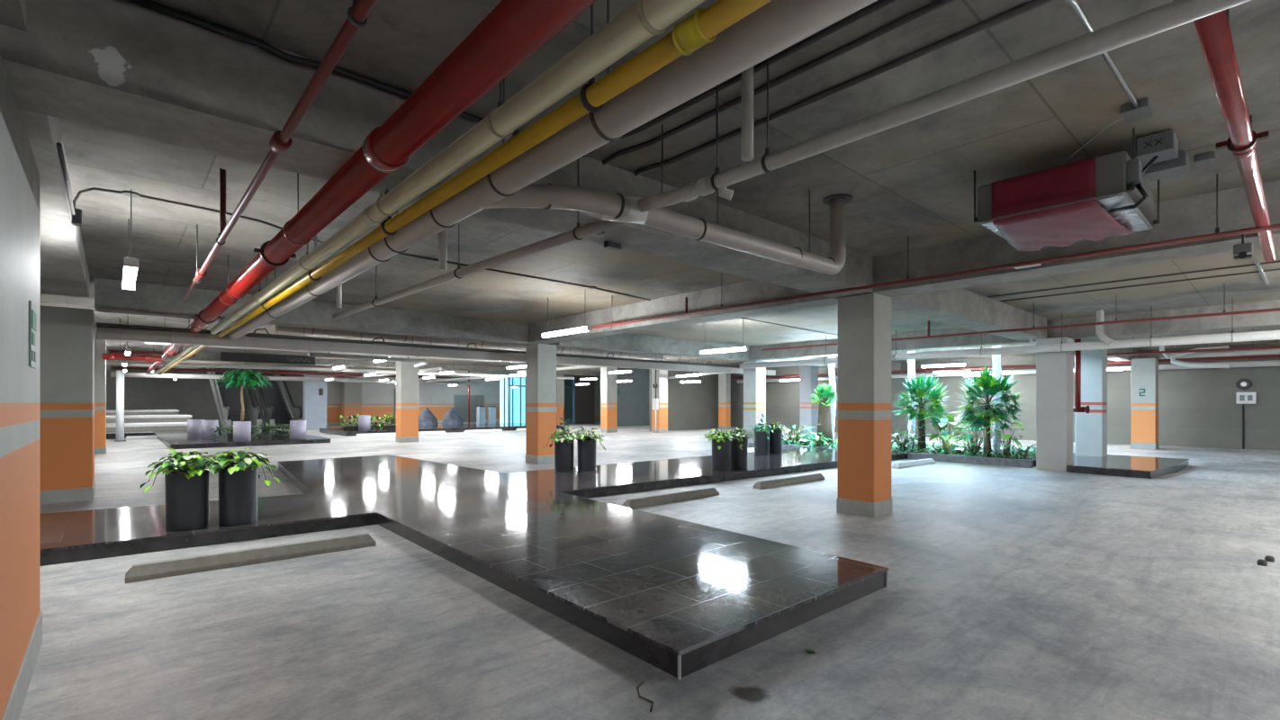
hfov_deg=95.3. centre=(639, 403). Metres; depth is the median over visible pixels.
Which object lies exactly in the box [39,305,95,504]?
column
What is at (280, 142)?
pipe
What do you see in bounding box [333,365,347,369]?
tube light
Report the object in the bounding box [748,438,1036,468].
planting bed
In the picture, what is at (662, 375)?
column
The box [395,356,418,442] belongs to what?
column
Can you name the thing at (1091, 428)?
column
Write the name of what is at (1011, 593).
floor
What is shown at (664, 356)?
ceiling beam
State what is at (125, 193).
junction box
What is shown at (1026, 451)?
plant
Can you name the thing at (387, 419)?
hedge
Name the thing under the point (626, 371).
tube light
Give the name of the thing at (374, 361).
tube light
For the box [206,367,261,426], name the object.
escalator
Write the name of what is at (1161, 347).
pipe
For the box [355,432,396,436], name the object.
wheel stop
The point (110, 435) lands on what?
walkway
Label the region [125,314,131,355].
tube light
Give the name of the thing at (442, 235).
pipe
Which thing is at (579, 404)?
glass lobby
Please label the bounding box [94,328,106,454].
column
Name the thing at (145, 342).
ceiling pipe
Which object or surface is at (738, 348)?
tube light
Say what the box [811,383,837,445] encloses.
palm tree
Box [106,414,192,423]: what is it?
parapet
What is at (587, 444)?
potted plant
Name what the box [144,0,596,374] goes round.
pipe
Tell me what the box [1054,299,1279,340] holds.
ceiling beam
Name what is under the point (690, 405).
wall
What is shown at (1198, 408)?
wall
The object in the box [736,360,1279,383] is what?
ceiling pipe
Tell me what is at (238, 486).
potted plant
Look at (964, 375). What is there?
tube light
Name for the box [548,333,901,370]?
ceiling beam
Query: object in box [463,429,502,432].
wheel stop
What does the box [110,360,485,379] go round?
ceiling pipe
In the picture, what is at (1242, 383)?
bell
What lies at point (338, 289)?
pipe
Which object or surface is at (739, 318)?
conduit
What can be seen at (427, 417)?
heap
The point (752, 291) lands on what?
ceiling beam
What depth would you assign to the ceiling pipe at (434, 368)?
26.10 m
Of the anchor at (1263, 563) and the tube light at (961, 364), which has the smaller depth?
the anchor at (1263, 563)
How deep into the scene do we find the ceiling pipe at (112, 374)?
28.73 m
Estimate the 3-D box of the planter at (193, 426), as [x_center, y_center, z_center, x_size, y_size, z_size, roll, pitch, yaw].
[-15.742,0.900,20.679,0.480,0.620,0.480,0,0,-42]
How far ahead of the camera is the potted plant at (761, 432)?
13.62 m
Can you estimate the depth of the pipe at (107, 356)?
13.69 m
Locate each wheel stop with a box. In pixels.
[125,435,156,439]
[125,532,375,583]
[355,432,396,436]
[418,431,446,433]
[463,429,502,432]
[621,486,719,508]
[748,447,754,452]
[753,473,824,489]
[892,458,935,468]
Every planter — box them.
[187,419,204,437]
[201,420,218,438]
[233,421,251,441]
[289,420,306,439]
[358,414,370,430]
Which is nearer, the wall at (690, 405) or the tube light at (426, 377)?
the tube light at (426, 377)
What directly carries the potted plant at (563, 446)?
on the raised platform
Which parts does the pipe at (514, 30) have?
hanger rod, hanger rod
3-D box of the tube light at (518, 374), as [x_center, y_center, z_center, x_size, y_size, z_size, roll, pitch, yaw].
[-4.817,-1.520,23.121,0.090,0.900,1.230,0,0,-42]
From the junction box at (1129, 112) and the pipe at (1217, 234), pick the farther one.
the pipe at (1217, 234)
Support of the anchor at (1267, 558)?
on the floor
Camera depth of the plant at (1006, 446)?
12.92 m
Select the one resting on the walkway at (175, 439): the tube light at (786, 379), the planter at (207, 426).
the planter at (207, 426)
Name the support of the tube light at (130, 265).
hanging from the ceiling
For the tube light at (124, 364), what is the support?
hanging from the ceiling
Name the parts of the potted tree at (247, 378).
crown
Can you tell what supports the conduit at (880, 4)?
attached to the ceiling
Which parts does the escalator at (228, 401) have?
skirt panel, balustrade, handrail, balustrade, skirt panel, handrail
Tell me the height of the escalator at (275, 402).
6.236 m
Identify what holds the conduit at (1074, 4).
attached to the ceiling
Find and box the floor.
[18,421,1279,719]
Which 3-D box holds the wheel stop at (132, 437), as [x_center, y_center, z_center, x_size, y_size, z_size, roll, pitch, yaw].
[-18.338,1.295,22.513,2.300,0.110,0.150,0,0,-42]
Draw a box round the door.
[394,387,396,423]
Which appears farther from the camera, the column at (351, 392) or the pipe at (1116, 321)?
the column at (351, 392)
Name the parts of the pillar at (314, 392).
sign plate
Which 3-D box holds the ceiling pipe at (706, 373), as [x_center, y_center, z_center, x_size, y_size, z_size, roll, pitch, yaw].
[2.418,-1.530,23.382,0.117,0.880,7.747,0,0,-18]
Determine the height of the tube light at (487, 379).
0.900 m
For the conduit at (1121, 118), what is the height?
0.080 m
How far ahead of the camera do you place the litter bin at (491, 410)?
35.88 m
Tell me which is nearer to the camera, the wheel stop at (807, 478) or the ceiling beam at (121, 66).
the ceiling beam at (121, 66)
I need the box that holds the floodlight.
[955,448,964,455]
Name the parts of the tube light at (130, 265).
hanger rod, hanger rod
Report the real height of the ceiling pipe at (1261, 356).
0.490 m
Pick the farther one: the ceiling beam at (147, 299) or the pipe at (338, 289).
the ceiling beam at (147, 299)
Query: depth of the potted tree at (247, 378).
18.55 m
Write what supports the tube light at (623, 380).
hanging from the ceiling
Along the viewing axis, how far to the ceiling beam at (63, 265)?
4.63 m
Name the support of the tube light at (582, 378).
hanging from the ceiling
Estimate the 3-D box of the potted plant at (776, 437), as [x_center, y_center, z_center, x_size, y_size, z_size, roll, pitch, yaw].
[3.255,0.827,14.092,0.727,0.767,0.640,0,0,11]
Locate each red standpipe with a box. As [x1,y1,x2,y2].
[468,370,469,423]
[1072,338,1089,413]
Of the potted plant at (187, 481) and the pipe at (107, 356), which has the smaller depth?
the potted plant at (187, 481)
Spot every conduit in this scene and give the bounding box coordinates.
[56,142,75,215]
[72,187,323,243]
[124,0,521,135]
[397,252,650,300]
[581,0,896,157]
[602,0,955,164]
[633,0,1051,176]
[739,317,837,335]
[988,261,1279,297]
[1000,268,1279,301]
[1059,117,1122,165]
[1060,0,1138,108]
[1242,405,1243,449]
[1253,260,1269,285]
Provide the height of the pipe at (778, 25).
0.646 m
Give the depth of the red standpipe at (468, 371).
36.15 m
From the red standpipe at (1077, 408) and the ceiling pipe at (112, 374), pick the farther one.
the ceiling pipe at (112, 374)
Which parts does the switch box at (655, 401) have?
casing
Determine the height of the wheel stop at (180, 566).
0.110 m
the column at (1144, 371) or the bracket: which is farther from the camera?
the column at (1144, 371)
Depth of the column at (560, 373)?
31.85 m
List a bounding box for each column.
[0,53,42,719]
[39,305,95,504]
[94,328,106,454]
[341,371,361,425]
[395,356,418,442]
[525,343,556,464]
[556,369,564,427]
[600,367,601,427]
[600,367,617,432]
[651,359,667,432]
[718,364,730,429]
[743,360,766,442]
[799,365,818,435]
[836,292,892,518]
[1036,336,1072,471]
[1075,338,1107,457]
[1130,358,1158,450]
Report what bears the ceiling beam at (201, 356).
attached to the ceiling
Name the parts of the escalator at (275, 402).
skirt panel, balustrade, handrail, skirt panel, balustrade, handrail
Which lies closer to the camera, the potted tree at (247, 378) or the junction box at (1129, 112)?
the junction box at (1129, 112)
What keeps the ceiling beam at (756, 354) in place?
attached to the ceiling
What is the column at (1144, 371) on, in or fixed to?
on the floor
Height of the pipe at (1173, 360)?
0.899 m
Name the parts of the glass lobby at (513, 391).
pane, glass pane, frame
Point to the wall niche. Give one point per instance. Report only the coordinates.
(461, 401)
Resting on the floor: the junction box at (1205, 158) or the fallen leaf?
the fallen leaf
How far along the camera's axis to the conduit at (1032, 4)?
2.99 m
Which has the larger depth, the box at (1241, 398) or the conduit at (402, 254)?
the box at (1241, 398)
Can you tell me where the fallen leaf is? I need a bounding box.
[806,649,814,653]
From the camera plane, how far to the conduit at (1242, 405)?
17.09 m
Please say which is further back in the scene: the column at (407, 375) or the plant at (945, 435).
the column at (407, 375)
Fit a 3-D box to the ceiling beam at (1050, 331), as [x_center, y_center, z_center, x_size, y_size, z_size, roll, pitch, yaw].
[12.209,-1.505,15.580,10.200,0.410,0.400,0,0,-42]
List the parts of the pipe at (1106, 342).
hanger rod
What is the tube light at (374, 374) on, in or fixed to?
hanging from the ceiling
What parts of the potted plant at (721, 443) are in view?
planter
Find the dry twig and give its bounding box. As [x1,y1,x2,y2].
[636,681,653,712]
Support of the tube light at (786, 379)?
hanging from the ceiling
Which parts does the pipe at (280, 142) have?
hanger rod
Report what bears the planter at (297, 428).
on the walkway at (175, 439)
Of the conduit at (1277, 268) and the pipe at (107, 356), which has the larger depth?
the pipe at (107, 356)
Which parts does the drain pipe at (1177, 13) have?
hanger rod, hanger rod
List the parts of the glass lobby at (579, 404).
pane, glass pane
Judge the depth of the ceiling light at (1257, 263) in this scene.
7.50 m
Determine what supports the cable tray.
hanging from the ceiling
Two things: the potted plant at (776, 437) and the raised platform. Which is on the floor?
the raised platform
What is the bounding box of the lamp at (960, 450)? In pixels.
[955,449,964,453]
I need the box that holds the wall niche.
[454,395,484,422]
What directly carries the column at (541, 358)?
on the floor
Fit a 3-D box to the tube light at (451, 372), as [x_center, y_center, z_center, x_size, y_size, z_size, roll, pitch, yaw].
[-7.054,-1.520,21.375,0.090,0.900,1.230,0,0,-42]
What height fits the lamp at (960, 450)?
0.100 m
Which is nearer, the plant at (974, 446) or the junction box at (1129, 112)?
the junction box at (1129, 112)
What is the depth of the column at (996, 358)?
14.13 m
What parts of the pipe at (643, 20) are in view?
hanger rod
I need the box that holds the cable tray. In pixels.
[96,316,734,367]
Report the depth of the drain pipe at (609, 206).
3.64 m
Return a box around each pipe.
[96,326,775,375]
[102,318,162,361]
[108,349,195,357]
[109,360,574,379]
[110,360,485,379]
[110,365,479,385]
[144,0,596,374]
[144,342,570,365]
[154,0,705,374]
[158,0,772,375]
[182,0,377,302]
[227,0,876,339]
[275,325,664,359]
[307,335,427,367]
[332,158,629,320]
[335,283,342,307]
[348,367,441,378]
[423,361,526,382]
[438,228,446,270]
[478,124,852,274]
[517,354,604,373]
[592,173,1279,331]
[637,0,1251,212]
[667,360,727,378]
[730,354,1279,378]
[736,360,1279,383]
[739,309,1279,369]
[761,282,1279,351]
[1072,336,1279,357]
[1159,334,1228,359]
[1164,339,1279,359]
[1170,334,1230,368]
[1193,9,1276,261]
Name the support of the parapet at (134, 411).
on the floor
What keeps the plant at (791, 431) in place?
in the planting bed
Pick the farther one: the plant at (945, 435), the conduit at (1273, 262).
the plant at (945, 435)
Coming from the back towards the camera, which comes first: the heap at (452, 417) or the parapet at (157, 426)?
the heap at (452, 417)
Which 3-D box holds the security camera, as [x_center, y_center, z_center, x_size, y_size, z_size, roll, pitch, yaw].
[4.486,-1.183,4.339,0.146,0.234,0.100,0,0,-42]
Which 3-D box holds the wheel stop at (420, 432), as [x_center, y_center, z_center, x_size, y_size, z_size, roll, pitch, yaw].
[-9.405,1.295,25.448,1.900,0.110,0.150,0,0,-42]
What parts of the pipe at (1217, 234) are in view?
hanger rod, hanger rod, hanger rod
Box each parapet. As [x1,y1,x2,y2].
[106,409,179,415]
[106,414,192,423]
[106,422,187,431]
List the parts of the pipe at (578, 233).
hanger rod, hanger rod, hanger rod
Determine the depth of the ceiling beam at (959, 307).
9.13 m
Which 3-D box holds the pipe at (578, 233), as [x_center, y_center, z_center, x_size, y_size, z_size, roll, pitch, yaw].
[-2.049,-1.401,5.638,0.100,0.618,5.684,0,0,-44]
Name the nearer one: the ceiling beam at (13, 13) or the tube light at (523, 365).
the ceiling beam at (13, 13)
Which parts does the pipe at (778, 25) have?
hanger rod, hanger rod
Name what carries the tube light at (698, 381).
hanging from the ceiling
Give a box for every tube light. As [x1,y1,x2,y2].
[122,189,138,289]
[122,341,126,366]
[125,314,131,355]
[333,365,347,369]
[364,372,377,376]
[373,339,392,362]
[422,376,435,378]
[439,370,456,374]
[485,360,500,380]
[506,364,526,369]
[509,373,526,376]
[541,297,592,338]
[580,378,597,380]
[608,355,632,373]
[617,379,632,382]
[676,358,700,377]
[680,359,701,383]
[699,318,748,354]
[779,378,799,381]
[921,347,966,368]
[932,358,971,373]
[963,373,993,377]
[1073,367,1124,371]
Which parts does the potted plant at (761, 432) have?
planter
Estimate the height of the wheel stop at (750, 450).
0.110 m
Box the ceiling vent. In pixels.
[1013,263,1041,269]
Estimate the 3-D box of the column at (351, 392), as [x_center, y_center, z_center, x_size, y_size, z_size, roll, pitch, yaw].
[-17.157,-0.310,34.683,0.966,3.320,0.716,0,0,-42]
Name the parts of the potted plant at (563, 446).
planter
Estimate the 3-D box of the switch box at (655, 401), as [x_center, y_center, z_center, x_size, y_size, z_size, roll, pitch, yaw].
[0.684,-0.150,26.195,0.259,2.800,0.300,0,0,-42]
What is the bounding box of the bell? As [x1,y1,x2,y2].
[1235,378,1252,389]
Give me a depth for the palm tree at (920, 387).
14.55 m
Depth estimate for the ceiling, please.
4.21 m
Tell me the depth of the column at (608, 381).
26.63 m
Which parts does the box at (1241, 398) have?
plate, plate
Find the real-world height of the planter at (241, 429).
0.620 m
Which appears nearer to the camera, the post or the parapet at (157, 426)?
the post
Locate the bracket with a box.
[603,240,621,250]
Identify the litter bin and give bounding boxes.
[476,405,485,423]
[486,405,495,423]
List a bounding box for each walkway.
[106,430,153,439]
[151,426,330,449]
[319,423,559,436]
[1067,452,1189,478]
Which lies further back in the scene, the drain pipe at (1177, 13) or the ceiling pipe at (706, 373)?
the ceiling pipe at (706, 373)
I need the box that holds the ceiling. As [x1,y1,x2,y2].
[39,0,1279,377]
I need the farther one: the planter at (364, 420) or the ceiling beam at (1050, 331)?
the planter at (364, 420)
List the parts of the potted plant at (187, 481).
planter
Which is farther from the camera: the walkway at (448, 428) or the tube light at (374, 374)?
the walkway at (448, 428)
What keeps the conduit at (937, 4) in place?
attached to the ceiling
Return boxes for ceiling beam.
[0,0,27,31]
[0,0,873,297]
[18,108,89,297]
[94,278,540,344]
[106,348,600,376]
[399,341,464,346]
[528,279,852,343]
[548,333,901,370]
[593,354,685,360]
[749,327,1029,360]
[854,267,1046,341]
[874,179,1279,297]
[1032,320,1139,361]
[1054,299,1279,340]
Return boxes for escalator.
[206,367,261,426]
[243,369,302,425]
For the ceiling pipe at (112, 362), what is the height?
0.730 m
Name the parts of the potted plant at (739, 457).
planter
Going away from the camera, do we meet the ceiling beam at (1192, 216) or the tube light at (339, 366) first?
the ceiling beam at (1192, 216)
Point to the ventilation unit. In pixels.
(1098, 198)
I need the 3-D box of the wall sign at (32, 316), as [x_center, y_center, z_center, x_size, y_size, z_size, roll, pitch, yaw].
[-3.065,-0.340,2.946,0.011,0.320,0.260,0,0,-42]
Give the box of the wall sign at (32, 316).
[28,300,36,368]
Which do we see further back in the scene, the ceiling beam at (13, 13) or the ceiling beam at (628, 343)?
the ceiling beam at (628, 343)
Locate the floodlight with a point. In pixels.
(958, 449)
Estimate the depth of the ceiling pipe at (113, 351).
14.74 m
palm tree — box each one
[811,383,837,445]
[891,373,951,451]
[948,366,1028,456]
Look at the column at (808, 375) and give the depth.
24.54 m
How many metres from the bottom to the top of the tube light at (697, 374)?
0.900 m
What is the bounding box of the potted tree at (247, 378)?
[215,369,273,421]
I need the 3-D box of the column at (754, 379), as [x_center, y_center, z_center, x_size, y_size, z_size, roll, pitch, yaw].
[3.611,0.025,18.399,0.500,2.650,0.500,0,0,-42]
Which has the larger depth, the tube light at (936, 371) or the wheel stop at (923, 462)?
the tube light at (936, 371)
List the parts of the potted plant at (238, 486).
planter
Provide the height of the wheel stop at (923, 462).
0.110 m
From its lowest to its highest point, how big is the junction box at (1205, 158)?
0.050 m
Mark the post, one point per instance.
(120, 374)
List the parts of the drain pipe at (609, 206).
hanger rod, hanger rod, hanger rod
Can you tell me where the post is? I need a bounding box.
[114,369,126,441]
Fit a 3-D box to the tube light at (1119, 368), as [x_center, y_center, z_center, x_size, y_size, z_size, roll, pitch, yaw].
[14.177,-1.350,18.027,0.090,0.720,1.230,0,0,-42]
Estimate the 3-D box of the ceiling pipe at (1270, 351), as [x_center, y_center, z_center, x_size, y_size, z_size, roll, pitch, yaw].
[16.877,-1.500,15.479,0.156,0.420,4.400,0,0,-42]
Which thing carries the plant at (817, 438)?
in the planting bed
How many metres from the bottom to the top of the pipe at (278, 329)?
0.636 m
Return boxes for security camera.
[1233,228,1252,260]
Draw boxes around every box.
[72,207,82,226]
[121,190,139,197]
[652,369,658,431]
[1120,98,1153,123]
[1135,129,1178,173]
[1144,149,1189,180]
[1194,151,1216,167]
[1235,391,1256,404]
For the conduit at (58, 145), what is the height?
0.044 m
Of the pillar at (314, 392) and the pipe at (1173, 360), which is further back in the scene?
the pillar at (314, 392)
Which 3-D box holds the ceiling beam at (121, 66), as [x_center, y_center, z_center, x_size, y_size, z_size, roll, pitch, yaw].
[-0.245,-1.505,4.491,7.550,0.410,0.500,0,0,-42]
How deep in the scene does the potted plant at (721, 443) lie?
10.41 m
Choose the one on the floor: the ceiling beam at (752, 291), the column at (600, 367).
the column at (600, 367)
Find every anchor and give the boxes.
[1257,558,1267,566]
[1264,555,1274,562]
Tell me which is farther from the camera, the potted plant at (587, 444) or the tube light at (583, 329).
the potted plant at (587, 444)
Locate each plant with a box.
[140,447,224,531]
[204,447,281,526]
[542,417,580,472]
[573,426,605,471]
[703,426,742,470]
[729,426,757,468]
[748,413,775,454]
[765,422,790,453]
[775,423,821,444]
[806,432,831,447]
[891,427,932,451]
[910,414,975,454]
[946,425,1003,454]
[980,422,1023,458]
[1009,442,1036,459]
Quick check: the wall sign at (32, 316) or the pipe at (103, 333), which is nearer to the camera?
the wall sign at (32, 316)
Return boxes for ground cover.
[782,435,1036,459]
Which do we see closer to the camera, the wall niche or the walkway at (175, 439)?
the walkway at (175, 439)
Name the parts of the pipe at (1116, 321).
hanger rod, hanger rod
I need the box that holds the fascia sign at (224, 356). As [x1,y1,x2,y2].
[220,351,315,364]
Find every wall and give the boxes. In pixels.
[106,367,317,423]
[317,370,500,425]
[594,369,718,431]
[730,342,1279,450]
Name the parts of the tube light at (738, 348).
hanger rod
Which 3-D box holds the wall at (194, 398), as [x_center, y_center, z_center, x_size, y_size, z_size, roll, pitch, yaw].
[-24.867,-1.810,33.455,10.350,6.320,11.400,0,0,-42]
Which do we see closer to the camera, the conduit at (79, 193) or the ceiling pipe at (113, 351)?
the conduit at (79, 193)
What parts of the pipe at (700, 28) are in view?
hanger rod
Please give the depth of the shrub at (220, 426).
20.40 m
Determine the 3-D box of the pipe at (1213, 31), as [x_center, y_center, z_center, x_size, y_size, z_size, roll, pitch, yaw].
[3.695,-1.472,3.532,4.981,0.475,0.180,0,0,-42]
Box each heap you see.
[418,407,438,425]
[441,407,463,424]
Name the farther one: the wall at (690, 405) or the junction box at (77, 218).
the wall at (690, 405)
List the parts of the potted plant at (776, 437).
planter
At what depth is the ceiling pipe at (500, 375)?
29.22 m
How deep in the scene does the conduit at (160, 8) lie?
2.73 m
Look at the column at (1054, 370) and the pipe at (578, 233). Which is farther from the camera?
the column at (1054, 370)
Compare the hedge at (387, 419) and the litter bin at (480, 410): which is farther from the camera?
the litter bin at (480, 410)
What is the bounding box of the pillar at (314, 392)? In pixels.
[303,374,326,429]
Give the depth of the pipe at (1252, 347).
13.38 m
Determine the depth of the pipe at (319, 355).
13.08 m
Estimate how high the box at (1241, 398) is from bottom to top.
0.340 m
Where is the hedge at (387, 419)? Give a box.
[338,413,396,429]
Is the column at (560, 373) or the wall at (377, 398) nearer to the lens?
the column at (560, 373)
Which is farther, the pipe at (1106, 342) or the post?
the post
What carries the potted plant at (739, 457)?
on the raised platform
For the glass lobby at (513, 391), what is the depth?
34.32 m
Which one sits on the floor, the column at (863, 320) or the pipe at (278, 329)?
the column at (863, 320)
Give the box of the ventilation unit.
[973,127,1159,251]
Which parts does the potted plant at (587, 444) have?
planter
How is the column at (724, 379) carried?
on the floor
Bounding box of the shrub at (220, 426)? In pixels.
[210,423,289,438]
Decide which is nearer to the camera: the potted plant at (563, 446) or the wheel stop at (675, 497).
the wheel stop at (675, 497)
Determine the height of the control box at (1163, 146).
0.359 m
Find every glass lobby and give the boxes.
[500,377,526,423]
[563,375,594,424]
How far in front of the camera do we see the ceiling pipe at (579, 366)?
19.84 m
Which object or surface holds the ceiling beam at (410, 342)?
attached to the ceiling
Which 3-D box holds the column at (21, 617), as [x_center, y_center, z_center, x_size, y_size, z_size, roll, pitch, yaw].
[-2.796,0.030,2.124,0.706,2.640,2.516,0,0,-42]
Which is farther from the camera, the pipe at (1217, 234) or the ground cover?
the ground cover
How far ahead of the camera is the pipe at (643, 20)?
2.38 m
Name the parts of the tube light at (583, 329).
hanger rod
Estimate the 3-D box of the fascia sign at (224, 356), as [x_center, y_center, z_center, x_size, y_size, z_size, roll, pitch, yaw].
[-14.982,-1.790,23.607,3.250,0.340,0.168,0,0,-42]
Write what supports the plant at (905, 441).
in the planting bed
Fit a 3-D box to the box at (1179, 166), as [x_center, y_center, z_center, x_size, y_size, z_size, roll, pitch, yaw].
[3.538,-1.625,3.916,0.200,0.170,0.200,0,0,-42]
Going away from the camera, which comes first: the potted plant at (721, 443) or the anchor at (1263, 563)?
the anchor at (1263, 563)
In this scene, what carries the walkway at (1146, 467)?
on the floor
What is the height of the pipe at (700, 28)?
0.621 m
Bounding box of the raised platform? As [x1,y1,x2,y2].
[39,447,905,680]

